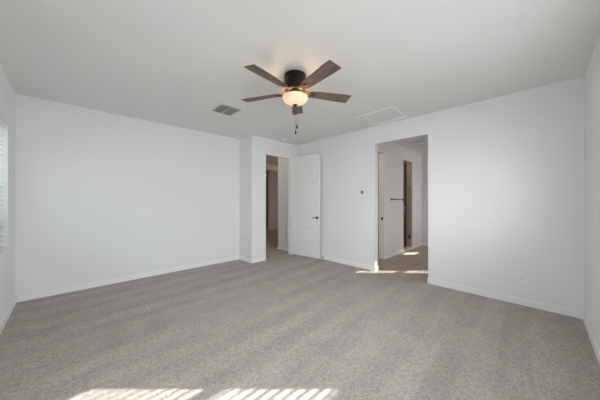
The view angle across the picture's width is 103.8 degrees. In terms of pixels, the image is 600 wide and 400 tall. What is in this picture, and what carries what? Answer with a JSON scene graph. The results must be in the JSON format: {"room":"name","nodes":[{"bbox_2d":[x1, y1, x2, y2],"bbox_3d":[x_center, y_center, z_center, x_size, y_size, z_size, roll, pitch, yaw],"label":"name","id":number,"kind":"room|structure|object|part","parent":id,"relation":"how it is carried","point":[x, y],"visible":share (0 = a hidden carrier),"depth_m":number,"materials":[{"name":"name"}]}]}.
{"room":"empty bedroom","nodes":[
{"label":"empty bedroom","id":0,"kind":"room"},
{"bbox_2d":[0,64,14,322],"bbox_3d":[-1.966,-0.010,1.199,0.120,2.793,5.414,0,0,-44],"label":"wall","id":1,"kind":"structure","parent":0,"point":[7,94],"depth_m":2.72,"materials":[{"name":"white paint"}]},
{"bbox_2d":[0,118,5,251],"bbox_3d":[-2.754,-0.167,2.029,0.054,1.419,1.843,0,0,-44],"label":"window blind","id":2,"kind":"object","parent":1,"relation":"attached to","point":[2,123],"visible":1,"depth_m":2.62,"materials":[{"name":"white plastic"}]},
{"bbox_2d":[0,296,16,333],"bbox_3d":[-1.919,1.296,1.246,0.014,0.090,5.174,0,0,-44],"label":"baseboard","id":3,"kind":"structure","parent":1,"relation":"attached to","point":[10,309],"depth_m":2.67,"materials":[{"name":"white wood"}]},
{"bbox_2d":[15,94,239,295],"bbox_3d":[-2.603,-0.010,4.283,3.293,2.793,0.120,0,0,-44],"label":"wall","id":4,"kind":"structure","parent":0,"point":[100,195],"depth_m":3.78,"materials":[{"name":"white paint"}]},
{"bbox_2d":[17,255,239,301],"bbox_3d":[-2.552,1.296,4.240,3.279,0.090,0.014,0,0,-44],"label":"baseboard","id":5,"kind":"structure","parent":4,"relation":"attached to","point":[25,297],"depth_m":3.79,"materials":[{"name":"white wood"}]},
{"bbox_2d":[240,135,256,258],"bbox_3d":[-3.050,-0.010,7.173,0.120,2.793,5.890,0,0,-44],"label":"wall","id":6,"kind":"structure","parent":0,"point":[248,145],"depth_m":5.12,"materials":[{"name":"white paint"}]},
{"bbox_2d":[239,256,251,262],"bbox_3d":[-1.203,1.296,5.197,0.014,0.090,0.510,0,0,-44],"label":"baseboard","id":7,"kind":"structure","parent":6,"relation":"attached to","point":[240,257],"depth_m":5.18,"materials":[{"name":"white wood"}]},
{"bbox_2d":[266,170,277,229],"bbox_3d":[-1.603,-0.010,10.844,7.090,2.793,0.120,0,0,-44],"label":"wall","id":8,"kind":"structure","parent":0,"point":[272,176],"depth_m":11.06,"materials":[{"name":"grey paint"}]},
{"bbox_2d":[257,136,297,257],"bbox_3d":[-0.501,-0.010,5.633,1.358,2.793,0.120,0,0,-44],"label":"wall","id":9,"kind":"structure","parent":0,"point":[264,145],"depth_m":5.22,"materials":[{"name":"white paint"}]},
{"bbox_2d":[252,257,264,262],"bbox_3d":[-0.902,1.296,5.145,0.343,0.090,0.014,0,0,-44],"label":"baseboard","id":10,"kind":"structure","parent":9,"relation":"attached to","point":[261,258],"depth_m":5.13,"materials":[{"name":"white wood"}]},
{"bbox_2d":[265,153,291,259],"bbox_3d":[-0.534,0.136,5.600,0.815,2.400,0.132,0,0,-44],"label":"door frame","id":11,"kind":"structure","parent":9,"relation":"attached to","point":[266,154],"depth_m":5.85,"materials":[{"name":"white wood"}]},
{"bbox_2d":[292,154,319,258],"bbox_3d":[0.116,0.126,5.607,0.845,2.389,0.138,0,0,38],"label":"door","id":12,"kind":"structure","parent":11,"relation":"attached to","point":[305,169],"depth_m":5.56,"materials":[{"name":"white wood"}]},
{"bbox_3d":[0.120,-0.661,5.604,0.581,0.531,0.027,0,0,38],"label":"panel","id":13,"kind":"part","parent":12,"relation":"part of","materials":[{"name":"white wood"}]},
{"bbox_3d":[0.120,-0.139,5.604,0.581,0.196,0.027,0,0,38],"label":"panel","id":14,"kind":"part","parent":12,"relation":"part of","materials":[{"name":"white wood"}]},
{"bbox_3d":[0.120,0.216,5.604,0.581,0.196,0.027,0,0,38],"label":"panel","id":15,"kind":"part","parent":12,"relation":"part of","materials":[{"name":"white wood"}]},
{"bbox_3d":[0.120,0.571,5.604,0.581,0.196,0.027,0,0,38],"label":"panel","id":16,"kind":"part","parent":12,"relation":"part of","materials":[{"name":"white wood"}]},
{"bbox_3d":[0.120,0.926,5.604,0.581,0.196,0.027,0,0,38],"label":"panel","id":17,"kind":"part","parent":12,"relation":"part of","materials":[{"name":"white wood"}]},
{"bbox_2d":[278,158,287,247],"bbox_3d":[1.714,-0.010,8.320,5.895,2.793,0.610,0,0,-44],"label":"wall","id":18,"kind":"structure","parent":0,"point":[282,163],"depth_m":6.31,"materials":[{"name":"white paint"}]},
{"bbox_2d":[277,246,287,251],"bbox_3d":[-0.402,1.296,6.258,0.014,0.090,0.614,0,0,-44],"label":"baseboard","id":19,"kind":"structure","parent":18,"relation":"attached to","point":[278,247],"depth_m":6.32,"materials":[{"name":"white wood"}]},
{"bbox_2d":[0,226,599,399],"bbox_3d":[-0.019,1.386,6.797,10.743,0.100,10.674,0,0,-44],"label":"floor","id":20,"kind":"structure","parent":0,"point":[283,326],"depth_m":2.25,"materials":[{"name":"carpet"}]},
{"bbox_2d":[0,0,599,173],"bbox_3d":[-0.062,-1.467,6.840,10.743,0.120,10.794,0,0,-44],"label":"ceiling","id":21,"kind":"structure","parent":0,"point":[169,62],"depth_m":2.28,"materials":[{"name":"white paint"}]},
{"bbox_2d":[211,103,240,115],"bbox_3d":[-1.141,-1.400,3.641,0.328,0.013,0.348,0,0,-44],"label":"ceiling vent","id":22,"kind":"object","parent":21,"relation":"in","point":[222,108],"visible":1,"depth_m":3.61,"materials":[{"name":"silver metal"}]},
{"bbox_2d":[266,164,277,171],"bbox_3d":[-0.566,-1.293,9.788,7.090,0.228,0.160,0,0,-44],"label":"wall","id":23,"kind":"structure","parent":21,"relation":"attached to","point":[269,167],"depth_m":9.18,"materials":[{"name":"beige paint"}]},
{"bbox_2d":[241,60,350,133],"bbox_3d":[-0.059,-1.084,2.608,1.277,0.645,1.287,0,0,-44],"label":"ceiling fan","id":24,"kind":"object","parent":21,"relation":"hanging from","point":[295,83],"visible":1,"depth_m":2.53,"materials":[{"name":"brown wood"}]},
{"bbox_3d":[-0.448,-1.216,2.782,0.487,0.006,0.148,0,11,20],"label":"blade","id":25,"kind":"part","parent":24,"relation":"part of","materials":[{"name":"brown wood"}]},
{"bbox_3d":[-0.311,-1.216,2.309,0.148,0.006,0.487,14,8,37],"label":"blade","id":26,"kind":"part","parent":24,"relation":"part of","materials":[{"name":"wood"}]},
{"bbox_3d":[-0.054,-1.118,2.639,0.286,0.092,0.286,0,0,-44],"label":"lamp shade","id":27,"kind":"part","parent":24,"relation":"part of","materials":[{"name":"white glass"}]},
{"bbox_3d":[-0.040,-1.216,3.058,0.148,0.006,0.487,-11,0,2],"label":"blade","id":28,"kind":"part","parent":24,"relation":"part of","materials":[{"name":"brown wood"}]},
{"bbox_3d":[0.181,-1.216,2.293,0.148,0.006,0.487,13,-7,-33],"label":"blade","id":29,"kind":"part","parent":24,"relation":"part of","materials":[{"name":"wood"}]},
{"bbox_3d":[0.348,-1.216,2.756,0.487,0.006,0.148,0,-11,-16],"label":"blade","id":30,"kind":"part","parent":24,"relation":"part of","materials":[{"name":"wood"}]},
{"bbox_2d":[356,106,407,124],"bbox_3d":[1.363,-1.399,3.924,0.592,0.016,0.636,0,0,-44],"label":"ceiling panel","id":31,"kind":"object","parent":21,"relation":"attached to","point":[391,113],"visible":1,"depth_m":3.92,"materials":[{"name":"white"}]},
{"bbox_2d":[414,141,427,144],"bbox_3d":[2.922,-1.400,5.673,0.240,0.014,0.240,0,0,-44],"label":"ceiling vent","id":32,"kind":"object","parent":21,"relation":"in","point":[419,142],"visible":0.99,"depth_m":5.65,"materials":[{"name":"white plastic"}]},
{"bbox_2d":[378,154,378,254],"bbox_3d":[1.514,-0.010,6.322,0.120,2.793,1.700,0,0,-44],"label":"wall","id":33,"kind":"structure","parent":0,"point":[378,154],"depth_m":5.80,"materials":[{"name":"beige paint"}]},
{"bbox_2d":[378,142,421,254],"bbox_3d":[3.310,-0.010,6.811,5.732,2.793,0.120,0,0,-44],"label":"wall","id":34,"kind":"structure","parent":0,"point":[395,153],"depth_m":5.86,"materials":[{"name":"white paint"}]},
{"bbox_2d":[378,150,384,258],"bbox_3d":[1.598,0.116,5.130,0.809,2.440,0.136,0,0,-44],"label":"closet frame","id":35,"kind":"object","parent":34,"relation":"attached to","point":[381,154],"visible":0.59,"depth_m":5.39,"materials":[{"name":"white wood"}]},
{"bbox_2d":[385,249,402,258],"bbox_3d":[2.304,1.296,5.729,1.035,0.090,0.014,0,0,-44],"label":"baseboard","id":36,"kind":"structure","parent":34,"relation":"attached to","point":[399,251],"depth_m":5.67,"materials":[{"name":"white wood"}]},
{"bbox_2d":[403,159,412,251],"bbox_3d":[2.847,0.134,6.362,0.622,2.416,0.152,0,0,-44],"label":"jamb","id":37,"kind":"object","parent":34,"relation":"attached to","point":[409,246],"visible":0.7,"depth_m":6.55,"materials":[{"name":"beige wood"}]},
{"bbox_2d":[404,162,406,244],"bbox_3d":[2.448,-0.010,6.763,1.830,2.793,1.020,0,0,-44],"label":"wall","id":38,"kind":"structure","parent":0,"point":[405,164],"depth_m":7.13,"materials":[{"name":"tile"}]},
{"bbox_2d":[422,153,427,242],"bbox_3d":[3.958,-0.010,6.830,0.120,2.793,0.760,0,0,-44],"label":"wall","id":39,"kind":"structure","parent":0,"point":[425,155],"depth_m":6.98,"materials":[{"name":"white paint"}]},
{"bbox_2d":[298,76,583,311],"bbox_3d":[1.616,-0.010,4.360,0.120,2.793,4.664,0,0,-44],"label":"wall","id":40,"kind":"structure","parent":0,"point":[506,172],"depth_m":3.25,"materials":[{"name":"white paint"}]},
{"bbox_2d":[320,255,374,270],"bbox_3d":[0.684,1.296,5.214,0.014,0.090,2.110,0,0,-44],"label":"baseboard","id":41,"kind":"structure","parent":40,"relation":"attached to","point":[368,267],"depth_m":4.87,"materials":[{"name":"white wood"}]},
{"bbox_2d":[478,266,483,275],"bbox_3d":[2.550,0.992,3.316,0.009,0.118,0.074,0,0,-44],"label":"wall outlet","id":42,"kind":"object","parent":40,"relation":"attached to","point":[480,269],"visible":1,"depth_m":3.31,"materials":[{"name":"white plastic"}]},
{"bbox_2d":[428,278,581,318],"bbox_3d":[2.629,1.296,3.233,0.014,0.090,1.609,0,0,-44],"label":"baseboard","id":43,"kind":"structure","parent":40,"relation":"attached to","point":[525,302],"depth_m":3.08,"materials":[{"name":"white wood"}]},
{"bbox_2d":[518,273,525,282],"bbox_3d":[2.840,0.993,3.016,0.016,0.118,0.074,0,0,-44],"label":"cable jack","id":44,"kind":"object","parent":40,"relation":"attached to","point":[521,277],"visible":1,"depth_m":3.01,"materials":[{"name":"white plastic"}]},
{"bbox_2d":[584,34,599,349],"bbox_3d":[1.633,-0.010,1.024,4.771,2.793,0.120,0,0,-44],"label":"wall","id":45,"kind":"structure","parent":0,"point":[592,75],"depth_m":2.24,"materials":[{"name":"white paint"}]},
{"bbox_2d":[582,312,599,365],"bbox_3d":[1.548,1.296,1.034,4.637,0.090,0.014,0,0,-44],"label":"baseboard","id":46,"kind":"structure","parent":45,"relation":"attached to","point":[588,328],"depth_m":2.20,"materials":[{"name":"white wood"}]},
{"bbox_3d":[-2.626,-0.010,11.801,7.210,2.793,0.120,0,0,-44],"label":"wall","id":47,"kind":"structure","parent":0,"visible":0},
{"bbox_2d":[266,177,266,225],"bbox_3d":[-2.276,0.036,12.022,1.600,2.600,0.045,0,0,-44],"label":"door","id":48,"kind":"structure","parent":47,"relation":"in","point":[266,177],"depth_m":12.48,"materials":[{"name":"grey"}]}
]}

